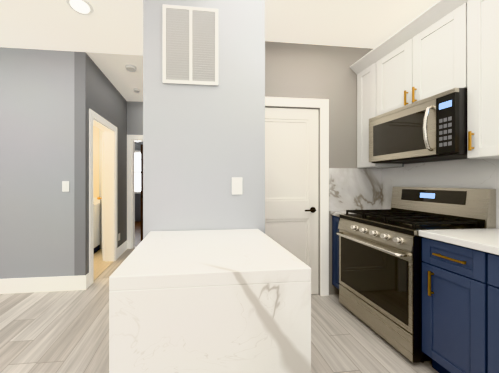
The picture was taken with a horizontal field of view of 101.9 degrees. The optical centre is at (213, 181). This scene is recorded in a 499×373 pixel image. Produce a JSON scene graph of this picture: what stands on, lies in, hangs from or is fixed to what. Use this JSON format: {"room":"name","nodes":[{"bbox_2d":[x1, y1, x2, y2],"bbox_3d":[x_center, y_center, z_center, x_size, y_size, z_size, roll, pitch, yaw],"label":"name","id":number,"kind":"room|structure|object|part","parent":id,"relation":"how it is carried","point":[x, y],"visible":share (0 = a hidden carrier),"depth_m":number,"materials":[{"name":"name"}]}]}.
{"room":"kitchen","nodes":[
{"label":"kitchen","id":0,"kind":"room"},
{"bbox_2d":[0,47,73,278],"bbox_3d":[-2.914,-0.130,2.234,2.620,2.740,0.120,0,0,-5],"label":"wall","id":1,"kind":"structure","parent":0,"point":[36,156],"depth_m":2.26,"materials":[{"name":"paint"}]},
{"bbox_2d":[0,273,88,293],"bbox_3d":[-2.841,1.157,2.180,2.756,0.165,0.030,0,0,-5],"label":"baseboard","id":2,"kind":"structure","parent":1,"relation":"attached to","point":[39,284],"depth_m":2.25,"materials":[{"name":"white wood"}]},
{"bbox_2d":[62,181,68,191],"bbox_3d":[-1.693,0.050,2.282,0.074,0.118,0.010,0,0,-5],"label":"switch plate","id":3,"kind":"object","parent":1,"relation":"attached to","point":[65,186],"visible":1,"depth_m":2.28,"materials":[{"name":"white plastic"}]},
{"bbox_2d":[74,51,126,275],"bbox_3d":[-1.611,-0.130,3.006,0.120,2.740,1.410,0,0,-5],"label":"wall","id":4,"kind":"structure","parent":0,"point":[96,90],"depth_m":2.35,"materials":[{"name":"paint"}]},
{"bbox_2d":[97,132,104,260],"bbox_3d":[-1.891,0.225,3.387,0.347,2.010,0.593,0,0,-5],"label":"door","id":5,"kind":"structure","parent":4,"relation":"in","point":[103,196],"depth_m":3.12,"materials":[{"name":"white wood"}]},
{"bbox_2d":[89,109,116,285],"bbox_3d":[-1.590,0.182,2.792,0.153,2.115,0.840,0,0,-5],"label":"door frame","id":6,"kind":"structure","parent":4,"relation":"attached to","point":[110,130],"depth_m":3.11,"materials":[{"name":"white wood"}]},
{"bbox_2d":[117,240,126,258],"bbox_3d":[-1.586,1.157,3.466,0.014,0.165,0.496,0,0,-5],"label":"baseboard","id":7,"kind":"structure","parent":4,"relation":"attached to","point":[121,249],"depth_m":3.40,"materials":[{"name":"white wood"}]},
{"bbox_2d":[94,249,113,279],"bbox_3d":[-2.375,1.238,2.994,1.638,0.004,1.286,0,0,-5],"label":"floor","id":8,"kind":"structure","parent":0,"point":[100,265],"depth_m":3.00,"materials":[{"name":"beige wood"}]},
{"bbox_2d":[94,197,99,252],"bbox_3d":[-2.466,0.689,3.334,0.840,1.102,0.565,0,0,-5],"label":"bathroom vanity","id":9,"kind":"object","parent":8,"relation":"on","point":[96,224],"visible":0.04,"depth_m":3.56,"materials":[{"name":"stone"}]},
{"bbox_2d":[94,101,142,248],"bbox_3d":[-2.045,-0.130,3.727,2.674,2.740,0.132,0,0,-5],"label":"wall","id":10,"kind":"structure","parent":0,"point":[134,118],"depth_m":3.67,"materials":[{"name":"paint"}]},
{"bbox_2d":[127,135,142,248],"bbox_3d":[-1.176,0.182,3.814,0.890,2.115,0.153,0,0,-5],"label":"door frame","id":11,"kind":"structure","parent":10,"relation":"attached to","point":[131,140],"depth_m":3.71,"materials":[{"name":"white wood"}]},
{"bbox_2d":[141,144,142,240],"bbox_3d":[-1.158,0.228,4.068,0.687,2.000,0.330,0,0,-5],"label":"door","id":12,"kind":"structure","parent":10,"relation":"in","point":[141,192],"depth_m":4.10,"materials":[{"name":"brown wood"}]},
{"bbox_2d":[135,142,142,220],"bbox_3d":[-1.725,-0.130,6.426,3.820,2.740,0.120,0,0,-5],"label":"wall","id":13,"kind":"structure","parent":0,"point":[137,196],"depth_m":6.30,"materials":[{"name":"paint"}]},
{"bbox_2d":[135,151,140,192],"bbox_3d":[-2.455,-0.310,6.280,0.740,1.340,0.028,0,0,-5],"label":"window","id":14,"kind":"structure","parent":13,"relation":"in","point":[137,171],"depth_m":6.29,"materials":[{"name":"white glass"}]},
{"bbox_2d":[143,0,264,238],"bbox_3d":[-0.179,-0.130,2.668,0.840,2.740,2.593,0,0,-5],"label":"wall","id":15,"kind":"structure","parent":0,"point":[203,145],"depth_m":1.38,"materials":[{"name":"paint"}]},
{"bbox_2d":[163,4,217,85],"bbox_3d":[-0.157,-0.926,1.360,0.374,0.522,0.012,0,0,-5],"label":"air vent","id":16,"kind":"object","parent":15,"relation":"in","point":[190,45],"visible":1,"depth_m":1.36,"materials":[{"name":"white plastic"}]},
{"bbox_2d":[232,178,241,194],"bbox_3d":[0.161,0.028,1.391,0.074,0.118,0.010,0,0,-5],"label":"light switch","id":17,"kind":"object","parent":15,"relation":"attached to","point":[236,186],"visible":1,"depth_m":1.39,"materials":[{"name":"white plastic"}]},
{"bbox_2d":[0,0,437,101],"bbox_3d":[-1.130,-1.550,1.851,6.340,0.100,9.340,0,0,-5],"label":"ceiling","id":18,"kind":"structure","parent":0,"point":[111,26],"depth_m":1.93,"materials":[{"name":"paint"}]},
{"bbox_2d":[66,0,93,14],"bbox_3d":[-1.135,-1.493,1.695,0.200,0.010,0.200,0,0,-5],"label":"recessed light","id":19,"kind":"object","parent":18,"relation":"in","point":[83,7],"visible":1,"depth_m":1.70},
{"bbox_2d":[125,64,136,71],"bbox_3d":[-1.083,-1.481,2.609,0.136,0.034,0.136,0,0,-5],"label":"smoke detector","id":20,"kind":"object","parent":18,"relation":"attached to","point":[131,68],"visible":1,"depth_m":2.58,"materials":[{"name":"white plastic"}]},
{"bbox_2d":[0,221,438,372],"bbox_3d":[-1.130,1.290,1.851,6.340,0.100,9.340,0,0,-5],"label":"floor","id":21,"kind":"structure","parent":0,"point":[56,332],"depth_m":1.61,"materials":[{"name":"grey wood"}]},
{"bbox_2d":[109,229,310,372],"bbox_3d":[-0.027,0.785,1.053,0.742,0.910,0.647,0,0,-5],"label":"kitchen island","id":22,"kind":"object","parent":21,"relation":"on","point":[217,301],"visible":1,"depth_m":0.74,"materials":[{"name":"stone"}]},
{"bbox_2d":[336,187,495,362],"bbox_3d":[1.577,0.644,1.702,0.711,1.191,0.690,0,0,-5],"label":"stove","id":23,"kind":"object","parent":21,"relation":"on","point":[380,272],"visible":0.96,"depth_m":1.54,"materials":[{"name":"silver metal"}]},
{"bbox_3d":[1.258,0.505,1.671,0.070,0.023,0.614,0,0,-5],"label":"handle","id":24,"kind":"part","parent":23,"relation":"part of","materials":[{"name":"silver metal"}]},
{"bbox_3d":[1.281,0.415,1.608,0.050,0.055,0.444,0,0,-5],"label":"knob","id":25,"kind":"part","parent":23,"relation":"part of","materials":[{"name":"silver metal"}]},
{"bbox_2d":[419,235,465,372],"bbox_3d":[1.690,0.800,1.182,0.588,0.880,0.358,0,0,-5],"label":"base cabinet","id":26,"kind":"object","parent":21,"relation":"on","point":[460,300],"depth_m":1.21,"materials":[{"name":"blue wood"}]},
{"bbox_2d":[419,228,498,254],"bbox_3d":[1.752,0.340,0.426,0.608,0.039,1.877,0,0,-5],"label":"countertop","id":27,"kind":"structure","parent":26,"relation":"on","point":[487,239],"depth_m":1.17,"materials":[{"name":"white stone"}]},
{"bbox_2d":[466,247,498,372],"bbox_3d":[1.737,0.800,0.690,0.588,0.880,0.870,0,0,-5],"label":"base cabinet","id":28,"kind":"object","parent":21,"relation":"on","point":[482,270],"depth_m":1.05,"materials":[{"name":"blue wood"}]},
{"bbox_2d":[265,41,372,294],"bbox_3d":[1.090,-0.130,2.243,1.606,2.740,0.120,0,0,-5],"label":"wall","id":29,"kind":"structure","parent":0,"point":[305,71],"depth_m":2.20,"materials":[{"name":"paint"}]},
{"bbox_2d":[265,107,317,293],"bbox_3d":[0.777,0.215,2.155,0.754,2.033,0.101,0,0,-5],"label":"closet door","id":30,"kind":"structure","parent":29,"relation":"in","point":[291,180],"depth_m":2.19,"materials":[{"name":"white wood"}]},
{"bbox_3d":[1.043,0.305,2.159,0.146,0.062,0.060,0,0,-5],"label":"handle","id":31,"kind":"part","parent":30,"relation":"part of","materials":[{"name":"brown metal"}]},
{"bbox_2d":[265,97,328,295],"bbox_3d":[0.769,0.170,2.199,0.956,2.140,0.128,0,0,-5],"label":"door frame","id":32,"kind":"structure","parent":29,"relation":"attached to","point":[322,105],"depth_m":2.17,"materials":[{"name":"white wood"}]},
{"bbox_2d":[391,158,468,167],"bbox_3d":[2.170,-0.130,0.000,0.120,2.740,4.790,0,0,-5],"label":"wall","id":33,"kind":"structure","parent":0,"point":[431,161],"depth_m":1.78,"materials":[{"name":"paint"}]},
{"bbox_2d":[354,48,401,167],"bbox_3d":[1.751,-0.719,2.093,0.295,1.126,0.301,0,0,-5],"label":"upper cabinet","id":34,"kind":"object","parent":33,"relation":"attached to","point":[369,73],"depth_m":2.10,"materials":[{"name":"white wood"}]},
{"bbox_2d":[329,159,498,227],"bbox_3d":[1.704,0.070,0.859,0.640,0.497,2.748,0,0,-5],"label":"backsplash","id":35,"kind":"structure","parent":33,"relation":"attached to","point":[360,188],"depth_m":2.05,"materials":[{"name":"stone"}]},
{"bbox_2d":[382,0,465,113],"bbox_3d":[1.791,-0.956,1.675,0.295,0.652,0.664,0,0,-5],"label":"upper cabinet","id":36,"kind":"object","parent":33,"relation":"attached to","point":[439,46],"depth_m":1.55,"materials":[{"name":"white wood"}]},
{"bbox_2d":[369,88,466,163],"bbox_3d":[1.718,-0.404,1.668,0.439,0.442,0.662,0,0,-5],"label":"microwave","id":37,"kind":"object","parent":36,"relation":"attached to","point":[433,128],"visible":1,"depth_m":1.52,"materials":[{"name":"silver metal"}]},
{"bbox_3d":[1.555,-0.391,1.454,0.072,0.336,0.022,0,0,-5],"label":"microwave handle","id":38,"kind":"part","parent":37,"relation":"part of","materials":[{"name":"silver metal"}]},
{"bbox_2d":[466,0,498,158],"bbox_3d":[1.840,-0.719,1.153,0.295,1.126,0.511,0,0,-5],"label":"upper cabinet","id":39,"kind":"object","parent":33,"relation":"attached to","point":[482,16],"depth_m":1.26,"materials":[{"name":"white wood"}]}
]}

